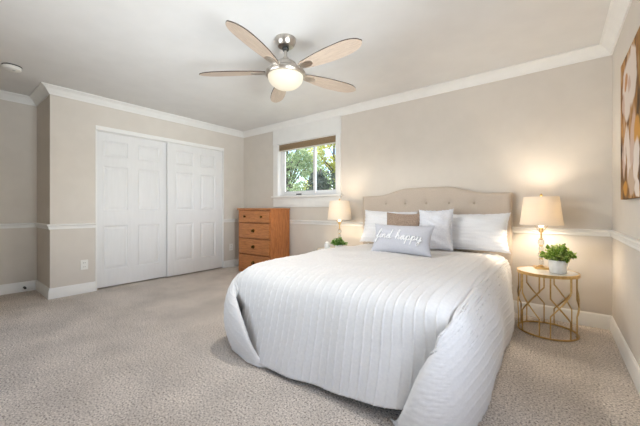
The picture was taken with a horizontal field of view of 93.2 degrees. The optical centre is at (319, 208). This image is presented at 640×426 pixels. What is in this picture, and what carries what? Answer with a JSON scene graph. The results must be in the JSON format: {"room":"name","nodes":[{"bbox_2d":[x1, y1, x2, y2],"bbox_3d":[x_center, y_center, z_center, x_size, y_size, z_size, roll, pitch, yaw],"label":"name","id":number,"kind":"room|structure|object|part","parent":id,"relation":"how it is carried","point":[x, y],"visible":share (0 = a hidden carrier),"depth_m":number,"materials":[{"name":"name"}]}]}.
{"room":"bedroom","nodes":[
{"label":"bedroom","id":0,"kind":"room"},
{"bbox_2d":[0,99,36,284],"bbox_3d":[-4.438,-0.181,2.967,0.140,2.440,2.440,0,0,38],"label":"wall","id":1,"kind":"structure","parent":0,"point":[18,121],"depth_m":3.75,"materials":[{"name":"paint"}]},
{"bbox_2d":[0,280,35,294],"bbox_3d":[-4.376,0.976,2.920,0.016,0.122,2.440,0,0,38],"label":"baseboard","id":2,"kind":"structure","parent":1,"relation":"attached to","point":[10,288],"depth_m":3.73,"materials":[{"name":"paint"}]},
{"bbox_2d":[0,90,35,105],"bbox_3d":[-4.348,-1.355,2.897,0.088,0.089,2.440,0,0,38],"label":"trim","id":3,"kind":"structure","parent":1,"relation":"attached to","point":[4,95],"depth_m":3.71,"materials":[{"name":"paint"}]},
{"bbox_2d":[0,223,35,228],"bbox_3d":[-4.371,0.211,2.915,0.030,0.060,2.440,0,0,38],"label":"trim","id":4,"kind":"structure","parent":1,"relation":"attached to","point":[8,225],"depth_m":3.73,"materials":[{"name":"paint"}]},
{"bbox_2d":[37,97,46,285],"bbox_3d":[-3.430,-0.181,3.818,0.687,2.440,0.140,0,0,38],"label":"wall","id":5,"kind":"structure","parent":0,"point":[42,107],"depth_m":3.69,"materials":[{"name":"paint"}]},
{"bbox_2d":[29,83,48,105],"bbox_3d":[-3.355,-1.355,3.615,0.775,0.089,0.088,0,0,38],"label":"trim","id":6,"kind":"structure","parent":5,"relation":"attached to","point":[40,93],"depth_m":3.60,"materials":[{"name":"paint"}]},
{"bbox_2d":[34,223,48,229],"bbox_3d":[-3.360,0.211,3.656,0.717,0.060,0.030,0,0,38],"label":"trim","id":7,"kind":"structure","parent":5,"relation":"attached to","point":[38,225],"depth_m":3.64,"materials":[{"name":"paint"}]},
{"bbox_2d":[36,280,49,298],"bbox_3d":[-3.361,0.976,3.666,0.703,0.122,0.016,0,0,38],"label":"baseboard","id":8,"kind":"structure","parent":5,"relation":"attached to","point":[41,288],"depth_m":3.63,"materials":[{"name":"paint"}]},
{"bbox_2d":[47,94,243,287],"bbox_3d":[-2.308,-0.181,4.588,0.140,2.440,2.733,0,0,38],"label":"wall","id":9,"kind":"structure","parent":0,"point":[71,123],"depth_m":3.70,"materials":[{"name":"paint"}]},
{"bbox_2d":[80,259,87,269],"bbox_3d":[-2.892,0.689,3.716,0.008,0.120,0.076,0,0,38],"label":"wall outlet","id":10,"kind":"object","parent":9,"relation":"attached to","point":[83,263],"visible":1,"depth_m":3.71,"materials":[{"name":"white plastic"}]},
{"bbox_2d":[95,129,96,290],"bbox_3d":[-2.865,0.021,3.850,0.126,2.033,0.018,0,0,38],"label":"trim","id":11,"kind":"structure","parent":9,"relation":"attached to","point":[95,129],"depth_m":3.81,"materials":[{"name":"paint"}]},
{"bbox_2d":[97,131,165,287],"bbox_3d":[-2.594,0.015,4.237,0.035,2.012,0.922,0,0,38],"label":"door","id":12,"kind":"structure","parent":9,"relation":"in","point":[131,171],"depth_m":4.17,"materials":[{"name":"paint"}]},
{"bbox_2d":[41,82,243,137],"bbox_3d":[-2.245,-1.355,4.483,0.088,0.089,2.821,0,0,38],"label":"trim","id":13,"kind":"structure","parent":9,"relation":"attached to","point":[52,89],"depth_m":4.11,"materials":[{"name":"paint"}]},
{"bbox_2d":[47,218,238,229],"bbox_3d":[-2.251,0.211,4.524,0.030,0.060,2.763,0,0,38],"label":"trim","id":14,"kind":"structure","parent":9,"relation":"attached to","point":[80,225],"depth_m":3.64,"materials":[{"name":"paint"}]},
{"bbox_2d":[48,259,238,299],"bbox_3d":[-2.252,0.976,4.534,0.016,0.122,2.749,0,0,38],"label":"baseboard","id":15,"kind":"structure","parent":9,"relation":"attached to","point":[58,292],"depth_m":3.65,"materials":[{"name":"paint"}]},
{"bbox_2d":[95,125,223,151],"bbox_3d":[-2.291,-1.020,4.574,0.124,0.058,1.866,0,0,38],"label":"trim","id":16,"kind":"structure","parent":9,"relation":"attached to","point":[98,128],"depth_m":4.33,"materials":[{"name":"paint"}]},
{"bbox_2d":[166,142,221,276],"bbox_3d":[-2.007,0.015,4.920,0.035,2.012,0.948,0,0,38],"label":"door","id":17,"kind":"structure","parent":9,"relation":"in","point":[193,174],"depth_m":4.86,"materials":[{"name":"paint"}]},
{"bbox_2d":[220,151,223,267],"bbox_3d":[-1.729,0.021,5.314,0.124,2.033,0.008,0,0,38],"label":"trim","id":18,"kind":"structure","parent":9,"relation":"attached to","point":[223,151],"depth_m":5.29,"materials":[{"name":"paint"}]},
{"bbox_2d":[0,0,610,130],"bbox_3d":[-1.349,-1.476,2.234,6.239,0.150,5.673,0,0,38],"label":"ceiling","id":19,"kind":"structure","parent":0,"point":[152,54],"depth_m":2.58,"materials":[{"name":"paint"}]},
{"bbox_2d":[2,63,21,72],"bbox_3d":[-3.025,-1.377,2.975,0.144,0.046,0.144,0,0,38],"label":"smoke detector","id":20,"kind":"object","parent":19,"relation":"attached to","point":[10,67],"visible":1,"depth_m":2.94,"materials":[{"name":"grey plastic"}]},
{"bbox_2d":[199,20,361,102],"bbox_3d":[-0.240,-1.192,2.459,1.347,0.416,1.400,0,0,38],"label":"ceiling fan","id":21,"kind":"object","parent":19,"relation":"hanging from","point":[284,74],"visible":1,"depth_m":2.39,"materials":[{"name":"beige wood"}]},
{"bbox_3d":[-0.733,-1.128,2.528,0.570,0.008,0.145,0,11,4],"label":"blade","id":22,"kind":"part","parent":21,"relation":"part of","materials":[{"name":"brown wood"}]},
{"bbox_3d":[-0.447,-1.128,2.083,0.145,0.008,0.570,12,4,21],"label":"blade","id":23,"kind":"part","parent":21,"relation":"part of","materials":[{"name":"brown wood"}]},
{"bbox_3d":[-0.399,-1.128,2.938,0.145,0.008,0.570,-11,3,-14],"label":"blade","id":24,"kind":"part","parent":21,"relation":"part of","materials":[{"name":"brown wood"}]},
{"bbox_3d":[-0.284,-1.036,2.503,0.292,0.105,0.292,0,0,38],"label":"lamp shade","id":25,"kind":"part","parent":21,"relation":"part of","materials":[{"name":"beige glass"}]},
{"bbox_3d":[0.094,-1.128,2.747,0.570,0.008,0.145,0,-11,-32],"label":"blade","id":26,"kind":"part","parent":21,"relation":"part of","materials":[{"name":"brown wood"}]},
{"bbox_3d":[0.065,-1.128,2.219,0.570,0.008,0.145,0,-11,40],"label":"blade","id":27,"kind":"part","parent":21,"relation":"part of","materials":[{"name":"brown wood"}]},
{"bbox_2d":[0,266,639,425],"bbox_3d":[-1.349,1.089,2.234,6.239,0.100,5.673,0,0,38],"label":"floor","id":28,"kind":"structure","parent":0,"point":[156,351],"depth_m":1.94,"materials":[{"name":"carpet"}]},
{"bbox_2d":[237,208,289,270],"bbox_3d":[-0.937,0.515,4.927,0.809,1.043,0.459,0,0,38],"label":"dresser","id":29,"kind":"object","parent":28,"relation":"on","point":[263,232],"visible":0.86,"depth_m":4.74,"materials":[{"name":"brown wood"}]},
{"bbox_3d":[-1.047,0.855,4.784,0.731,0.228,0.018,0,0,38],"label":"drawer","id":30,"kind":"part","parent":29,"relation":"part of","materials":[{"name":"brown wood"}]},
{"bbox_3d":[-1.047,0.603,4.784,0.731,0.236,0.018,0,0,38],"label":"drawer","id":31,"kind":"part","parent":29,"relation":"part of","materials":[{"name":"brown wood"}]},
{"bbox_3d":[-1.047,0.350,4.784,0.731,0.230,0.018,0,0,38],"label":"drawer","id":32,"kind":"part","parent":29,"relation":"part of","materials":[{"name":"brown wood"}]},
{"bbox_3d":[-1.047,0.127,4.784,0.731,0.180,0.018,0,0,38],"label":"drawer","id":33,"kind":"part","parent":29,"relation":"part of","materials":[{"name":"brown wood"}]},
{"bbox_3d":[-1.038,0.529,4.796,0.775,1.016,0.020,0,0,38],"label":"frame","id":34,"kind":"part","parent":29,"relation":"part of","materials":[{"name":"brown wood"}]},
{"bbox_2d":[282,187,511,277],"bbox_3d":[0.629,0.398,2.716,1.664,1.281,2.061,0,0,38],"label":"bed","id":35,"kind":"object","parent":28,"relation":"on","point":[462,201],"visible":0.23,"depth_m":3.32,"materials":[{"name":"fabric"}]},
{"bbox_2d":[224,243,514,425],"bbox_3d":[0.517,0.724,2.552,1.824,0.638,2.096,0,0,38],"label":"comforter","id":36,"kind":"object","parent":35,"relation":"on","point":[425,338],"visible":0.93,"depth_m":1.72,"materials":[{"name":"white fabric"}]},
{"bbox_2d":[360,210,417,241],"bbox_3d":[0.803,0.224,3.611,0.688,0.419,0.208,0,0,40],"label":"pillow","id":37,"kind":"object","parent":36,"relation":"on","point":[372,218],"visible":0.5,"depth_m":3.66,"materials":[{"name":"white fabric"}]},
{"bbox_2d":[371,224,434,257],"bbox_3d":[0.763,0.289,2.850,0.606,0.273,0.196,0,0,42],"label":"pillow","id":38,"kind":"object","parent":36,"relation":"on","point":[415,240],"visible":0.99,"depth_m":2.77,"materials":[{"name":"grey fabric"}]},
{"bbox_2d":[387,212,419,225],"bbox_3d":[0.909,0.226,3.311,0.437,0.370,0.154,0,0,35],"label":"pillow","id":39,"kind":"object","parent":36,"relation":"on","point":[392,218],"visible":0.39,"depth_m":3.29,"materials":[{"name":"beige fabric"}]},
{"bbox_2d":[419,209,453,250],"bbox_3d":[1.170,0.212,3.070,0.346,0.428,0.192,0,0,26],"label":"pillow","id":40,"kind":"object","parent":36,"relation":"on","point":[441,237],"visible":0.74,"depth_m":3.00,"materials":[{"name":"white fabric"}]},
{"bbox_2d":[452,212,510,253],"bbox_3d":[1.513,0.232,3.035,0.684,0.393,0.205,0,0,35],"label":"pillow","id":41,"kind":"object","parent":36,"relation":"on","point":[481,232],"visible":0.7,"depth_m":2.92,"materials":[{"name":"white fabric"}]},
{"bbox_3d":[1.235,0.348,3.496,1.664,1.182,0.085,0,0,38],"label":"headboard","id":42,"kind":"part","parent":35,"relation":"part of","materials":[{"name":"fabric"}]},
{"bbox_2d":[517,266,580,341],"bbox_3d":[1.923,0.783,2.564,0.432,0.512,0.432,0,0,38],"label":"side table","id":43,"kind":"object","parent":28,"relation":"on","point":[570,275],"visible":0.95,"depth_m":2.48,"materials":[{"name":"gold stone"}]},
{"bbox_3d":[1.772,0.788,2.695,0.024,0.478,0.151,0,0,41],"label":"lattice leg","id":44,"kind":"part","parent":43,"relation":"part of","materials":[{"name":"gold metal"}]},
{"bbox_3d":[1.734,0.788,2.499,0.026,0.478,0.154,0,0,-19],"label":"lattice leg","id":45,"kind":"part","parent":43,"relation":"part of","materials":[{"name":"gold metal"}]},
{"bbox_3d":[1.961,0.788,2.761,0.154,0.478,0.025,0,0,11],"label":"lattice leg","id":46,"kind":"part","parent":43,"relation":"part of","materials":[{"name":"gold metal"}]},
{"bbox_2d":[520,194,563,269],"bbox_3d":[1.941,0.197,2.658,0.319,0.659,0.319,0,0,28],"label":"table lamp","id":47,"kind":"object","parent":43,"relation":"on","point":[541,210],"visible":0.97,"depth_m":2.56,"materials":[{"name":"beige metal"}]},
{"bbox_3d":[1.941,0.019,2.658,0.316,0.245,0.316,0,0,28],"label":"lamp shade","id":48,"kind":"part","parent":47,"relation":"part of","materials":[{"name":"fabric"}]},
{"bbox_2d":[539,243,577,273],"bbox_3d":[1.953,0.404,2.483,0.258,0.244,0.264,0,0,38],"label":"potted plant","id":49,"kind":"object","parent":43,"relation":"on","point":[558,257],"visible":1,"depth_m":2.44,"materials":[{"name":"green plant"}]},
{"bbox_3d":[1.953,0.474,2.484,0.130,0.104,0.130,0,0,38],"label":"pot","id":50,"kind":"part","parent":49,"relation":"part of","materials":[{"name":"white ceramic"}]},
{"bbox_3d":[1.885,0.788,2.368,0.154,0.478,0.025,0,0,11],"label":"lattice leg","id":51,"kind":"part","parent":43,"relation":"part of","materials":[{"name":"gold metal"}]},
{"bbox_3d":[2.112,0.788,2.630,0.026,0.478,0.154,0,0,-19],"label":"lattice leg","id":52,"kind":"part","parent":43,"relation":"part of","materials":[{"name":"gold metal"}]},
{"bbox_3d":[2.074,0.788,2.434,0.024,0.478,0.151,0,0,41],"label":"lattice leg","id":53,"kind":"part","parent":43,"relation":"part of","materials":[{"name":"gold metal"}]},
{"bbox_3d":[0.180,0.783,3.931,0.432,0.512,0.432,0,0,13],"label":"side table","id":54,"kind":"object","parent":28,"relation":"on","visible":0},
{"bbox_2d":[324,242,329,248],"bbox_3d":[0.092,0.474,3.867,0.072,0.104,0.072,0,0,38],"label":"candle jar","id":55,"kind":"object","parent":54,"relation":"on","point":[326,245],"visible":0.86,"depth_m":3.84,"materials":[{"name":"white ceramic"}]},
{"bbox_2d":[331,236,347,246],"bbox_3d":[0.228,0.436,3.782,0.186,0.180,0.220,0,0,-34],"label":"potted plant","id":56,"kind":"object","parent":54,"relation":"on","point":[338,242],"visible":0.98,"depth_m":3.75,"materials":[{"name":"green plant"}]},
{"bbox_2d":[328,198,351,237],"bbox_3d":[0.256,0.197,3.955,0.319,0.659,0.319,0,0,18],"label":"table lamp","id":57,"kind":"object","parent":54,"relation":"on","point":[339,210],"visible":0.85,"depth_m":3.83,"materials":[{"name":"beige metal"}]},
{"bbox_3d":[0.256,0.019,3.955,0.316,0.245,0.316,0,0,18],"label":"lamp shade","id":58,"kind":"part","parent":57,"relation":"part of","materials":[{"name":"fabric"}]},
{"bbox_2d":[244,55,611,315],"bbox_3d":[0.583,-0.181,4.160,5.232,2.440,0.140,0,0,38],"label":"wall","id":59,"kind":"structure","parent":0,"point":[548,132],"depth_m":3.05,"materials":[{"name":"paint"}]},
{"bbox_2d":[271,116,342,206],"bbox_3d":[-0.216,-0.668,4.743,1.418,1.290,0.180,0,0,38],"label":"window","id":60,"kind":"structure","parent":59,"relation":"in","point":[330,126],"depth_m":4.69,"materials":[{"name":"paint"}]},
{"bbox_3d":[-0.337,-0.631,4.883,0.695,0.780,0.028,0,0,38],"label":"sash","id":61,"kind":"part","parent":60,"relation":"part of","materials":[{"name":"white plastic"}]},
{"bbox_3d":[-0.233,-0.191,4.722,1.418,0.031,0.125,0,0,38],"label":"sill","id":62,"kind":"part","parent":60,"relation":"part of","materials":[{"name":"paint"}]},
{"bbox_2d":[279,135,335,151],"bbox_3d":[-0.214,-1.000,4.719,1.152,0.108,0.052,0,0,38],"label":"window shade","id":63,"kind":"object","parent":60,"relation":"attached to","point":[328,140],"visible":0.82,"depth_m":4.66,"materials":[{"name":"fabric"}]},
{"bbox_3d":[-0.214,-0.953,4.719,1.152,0.014,0.048,0,0,38],"label":"rail","id":64,"kind":"part","parent":63,"relation":"part of","materials":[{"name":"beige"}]},
{"bbox_3d":[-0.171,-0.631,4.775,1.160,0.850,0.075,0,0,38],"label":"frame","id":65,"kind":"part","parent":60,"relation":"part of","materials":[{"name":"white plastic"}]},
{"bbox_3d":[0.088,-0.631,4.591,0.455,0.780,0.028,0,0,38],"label":"sash","id":66,"kind":"part","parent":60,"relation":"part of","materials":[{"name":"white plastic"}]},
{"bbox_2d":[243,44,609,137],"bbox_3d":[0.513,-1.355,4.070,4.952,0.089,0.088,0,0,38],"label":"trim","id":67,"kind":"structure","parent":59,"relation":"attached to","point":[596,51],"depth_m":3.30,"materials":[{"name":"paint"}]},
{"bbox_2d":[289,220,610,236],"bbox_3d":[0.531,0.211,4.093,4.952,0.060,0.030,0,0,38],"label":"trim","id":68,"kind":"structure","parent":59,"relation":"attached to","point":[533,230],"depth_m":2.89,"materials":[{"name":"paint"}]},
{"bbox_2d":[513,300,610,329],"bbox_3d":[0.536,0.976,4.099,4.952,0.122,0.016,0,0,38],"label":"baseboard","id":69,"kind":"structure","parent":59,"relation":"attached to","point":[590,319],"depth_m":2.75,"materials":[{"name":"paint"}]},
{"bbox_2d":[612,0,639,366],"bbox_3d":[0.964,-0.181,0.500,0.140,2.440,5.173,0,0,38],"label":"wall","id":70,"kind":"structure","parent":0,"point":[625,213],"depth_m":2.19,"materials":[{"name":"paint"}]},
{"bbox_2d":[599,0,631,54],"bbox_3d":[0.874,-1.355,0.570,0.088,0.089,5.173,0,0,38],"label":"trim","id":71,"kind":"structure","parent":70,"relation":"attached to","point":[618,10],"depth_m":2.21,"materials":[{"name":"paint"}]},
{"bbox_2d":[608,230,639,250],"bbox_3d":[0.897,0.211,0.552,0.030,0.060,5.173,0,0,38],"label":"trim","id":72,"kind":"structure","parent":70,"relation":"attached to","point":[632,242],"depth_m":1.97,"materials":[{"name":"paint"}]},
{"bbox_2d":[610,316,639,395],"bbox_3d":[0.902,0.976,0.548,0.016,0.122,5.173,0,0,38],"label":"baseboard","id":73,"kind":"structure","parent":70,"relation":"attached to","point":[630,361],"depth_m":1.98,"materials":[{"name":"paint"}]},
{"bbox_2d":[621,26,639,199],"bbox_3d":[1.843,-0.513,1.772,0.031,0.905,0.720,0,0,38],"label":"painting","id":74,"kind":"object","parent":70,"relation":"attached to","point":[630,67],"visible":1,"depth_m":1.77,"materials":[{"name":"fabric"}]},
{"label":"outside","id":75,"kind":"structure","parent":0,"visible":0},
{"bbox_3d":[7.143,1.464,22.230,44.000,0.150,36.127,0,0,38],"label":"ground","id":76,"kind":"structure","parent":75,"visible":0},
{"bbox_2d":[286,148,323,191],"bbox_3d":[-1.352,-1.103,12.401,2.890,5.013,2.598,0,0,38],"label":"tree","id":77,"kind":"object","parent":76,"relation":"on","point":[296,161],"visible":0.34,"depth_m":11.89,"materials":[{"name":"green plant"}]},
{"bbox_2d":[289,144,334,190],"bbox_3d":[1.014,-2.188,20.221,8.262,7.182,3.658,0,0,38],"label":"tree","id":78,"kind":"object","parent":76,"relation":"on","point":[323,170],"visible":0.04,"depth_m":20.93,"materials":[{"name":"green plant"}]},
{"bbox_2d":[303,144,334,189],"bbox_3d":[1.036,-1.385,14.633,3.917,5.576,2.552,0,0,38],"label":"tree","id":79,"kind":"object","parent":76,"relation":"on","point":[331,165],"visible":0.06,"depth_m":14.79,"materials":[{"name":"green plant"}]},
{"bbox_2d":[305,167,334,190],"bbox_3d":[-0.029,-0.093,11.124,1.814,2.998,1.756,0,0,38],"label":"shrub","id":80,"kind":"object","parent":76,"relation":"on","point":[322,184],"visible":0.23,"depth_m":10.71,"materials":[{"name":"green plant"}]}
]}

